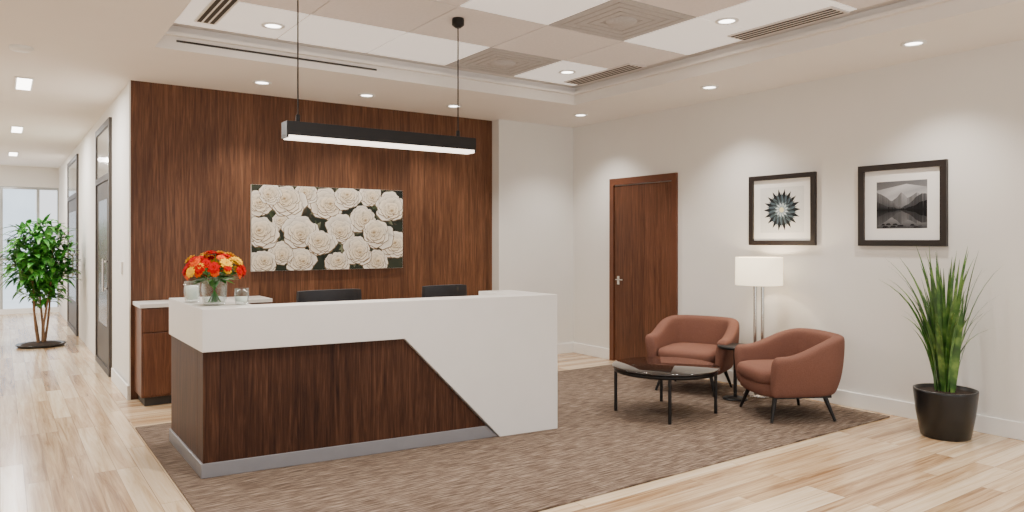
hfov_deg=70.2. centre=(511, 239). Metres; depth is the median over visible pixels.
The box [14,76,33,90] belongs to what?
recessed light
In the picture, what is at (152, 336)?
credenza
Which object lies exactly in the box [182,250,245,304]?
flower vase
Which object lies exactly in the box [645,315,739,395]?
armchair
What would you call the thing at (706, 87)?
recessed light
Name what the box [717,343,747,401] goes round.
side table
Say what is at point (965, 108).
wall
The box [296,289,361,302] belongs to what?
office chair
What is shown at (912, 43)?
recessed light
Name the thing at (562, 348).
baseboard
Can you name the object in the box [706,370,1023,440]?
baseboard
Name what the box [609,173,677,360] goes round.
door
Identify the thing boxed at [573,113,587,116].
recessed light
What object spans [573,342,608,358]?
baseboard
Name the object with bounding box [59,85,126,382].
wall
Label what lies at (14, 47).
smoke detector
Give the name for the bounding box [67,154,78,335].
door
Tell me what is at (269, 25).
recessed light
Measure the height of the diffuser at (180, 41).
0.015 m
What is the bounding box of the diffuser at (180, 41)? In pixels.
[176,40,376,70]
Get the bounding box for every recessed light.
[8,151,18,155]
[10,126,23,132]
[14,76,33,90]
[252,80,271,84]
[261,22,284,29]
[358,93,374,96]
[446,104,461,107]
[559,70,575,74]
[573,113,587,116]
[700,85,718,89]
[715,17,738,24]
[901,40,926,46]
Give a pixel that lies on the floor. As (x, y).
(70, 441)
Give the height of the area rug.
0.012 m
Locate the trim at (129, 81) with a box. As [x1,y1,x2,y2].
[127,80,130,399]
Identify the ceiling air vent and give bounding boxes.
[194,0,239,24]
[564,63,645,84]
[727,6,849,40]
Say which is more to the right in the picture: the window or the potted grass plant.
the potted grass plant
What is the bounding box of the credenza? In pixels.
[133,296,271,405]
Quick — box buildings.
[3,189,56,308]
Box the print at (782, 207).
[749,171,816,245]
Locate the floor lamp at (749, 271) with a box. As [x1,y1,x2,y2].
[735,257,782,397]
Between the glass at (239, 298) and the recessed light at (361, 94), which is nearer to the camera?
the glass at (239, 298)
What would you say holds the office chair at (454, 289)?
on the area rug
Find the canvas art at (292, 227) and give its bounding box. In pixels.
[250,184,402,270]
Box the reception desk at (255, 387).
[169,290,556,478]
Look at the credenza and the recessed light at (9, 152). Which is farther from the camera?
the recessed light at (9, 152)
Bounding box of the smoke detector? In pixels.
[8,44,33,52]
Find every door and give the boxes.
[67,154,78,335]
[95,117,111,376]
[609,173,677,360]
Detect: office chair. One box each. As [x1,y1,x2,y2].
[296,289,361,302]
[422,284,466,297]
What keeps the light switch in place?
attached to the wall at (117, 110)
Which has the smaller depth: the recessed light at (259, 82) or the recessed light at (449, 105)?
the recessed light at (259, 82)
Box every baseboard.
[111,368,128,399]
[557,342,572,353]
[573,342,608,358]
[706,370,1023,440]
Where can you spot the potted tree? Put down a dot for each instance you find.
(33, 271)
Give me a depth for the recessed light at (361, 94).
7.27 m
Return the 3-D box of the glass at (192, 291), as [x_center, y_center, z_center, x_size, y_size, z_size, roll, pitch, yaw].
[-2.131,0.343,4.858,0.104,0.136,0.104,0,0,-35]
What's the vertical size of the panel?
2.900 m
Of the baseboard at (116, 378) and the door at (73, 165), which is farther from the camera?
the door at (73, 165)
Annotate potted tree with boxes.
[0,213,81,348]
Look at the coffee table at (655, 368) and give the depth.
5.97 m
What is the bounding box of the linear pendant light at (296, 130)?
[282,0,475,153]
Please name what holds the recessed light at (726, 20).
in the ceiling
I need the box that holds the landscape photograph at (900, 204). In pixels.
[858,159,947,245]
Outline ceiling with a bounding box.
[0,0,1023,167]
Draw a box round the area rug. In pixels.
[135,364,889,511]
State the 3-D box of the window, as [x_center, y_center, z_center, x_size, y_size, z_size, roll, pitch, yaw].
[-10.605,0.000,13.766,3.715,2.900,0.120,0,0,-35]
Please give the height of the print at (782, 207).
0.670 m
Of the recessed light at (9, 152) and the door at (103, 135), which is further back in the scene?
the recessed light at (9, 152)
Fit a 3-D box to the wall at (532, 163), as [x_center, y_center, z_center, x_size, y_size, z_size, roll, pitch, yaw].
[0.246,0.000,9.185,1.160,2.900,0.250,0,0,-35]
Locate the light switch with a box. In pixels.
[120,262,122,273]
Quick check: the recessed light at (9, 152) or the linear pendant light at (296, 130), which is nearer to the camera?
the linear pendant light at (296, 130)
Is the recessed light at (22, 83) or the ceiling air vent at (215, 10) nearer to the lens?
the ceiling air vent at (215, 10)
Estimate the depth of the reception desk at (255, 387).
4.86 m
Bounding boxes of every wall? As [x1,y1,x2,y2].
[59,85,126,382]
[492,119,572,343]
[573,40,1023,422]
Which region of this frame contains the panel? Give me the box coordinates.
[131,80,491,399]
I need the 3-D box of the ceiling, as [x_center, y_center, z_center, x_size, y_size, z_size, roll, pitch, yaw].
[-2.837,-1.570,7.050,8.660,0.240,19.800,0,0,-35]
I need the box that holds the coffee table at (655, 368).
[612,357,719,424]
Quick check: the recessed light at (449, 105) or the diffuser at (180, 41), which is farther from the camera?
the recessed light at (449, 105)
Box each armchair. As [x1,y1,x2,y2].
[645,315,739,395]
[734,328,844,422]
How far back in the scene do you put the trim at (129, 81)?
6.61 m
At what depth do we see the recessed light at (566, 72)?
7.03 m
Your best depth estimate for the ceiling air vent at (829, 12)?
5.42 m
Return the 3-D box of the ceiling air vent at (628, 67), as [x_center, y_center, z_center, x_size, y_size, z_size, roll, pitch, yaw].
[0.893,-1.617,7.134,0.220,0.015,0.950,0,0,-35]
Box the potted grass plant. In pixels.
[880,247,1004,441]
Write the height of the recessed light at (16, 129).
0.015 m
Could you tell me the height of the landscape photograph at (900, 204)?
0.680 m
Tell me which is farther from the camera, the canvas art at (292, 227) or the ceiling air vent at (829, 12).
the canvas art at (292, 227)
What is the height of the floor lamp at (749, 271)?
1.277 m
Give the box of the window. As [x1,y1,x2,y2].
[0,165,58,314]
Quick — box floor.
[0,312,1023,511]
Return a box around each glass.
[184,283,200,301]
[234,288,248,303]
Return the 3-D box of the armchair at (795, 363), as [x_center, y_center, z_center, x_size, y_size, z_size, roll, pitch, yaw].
[2.298,1.103,6.036,0.767,0.676,0.805,0,0,-7]

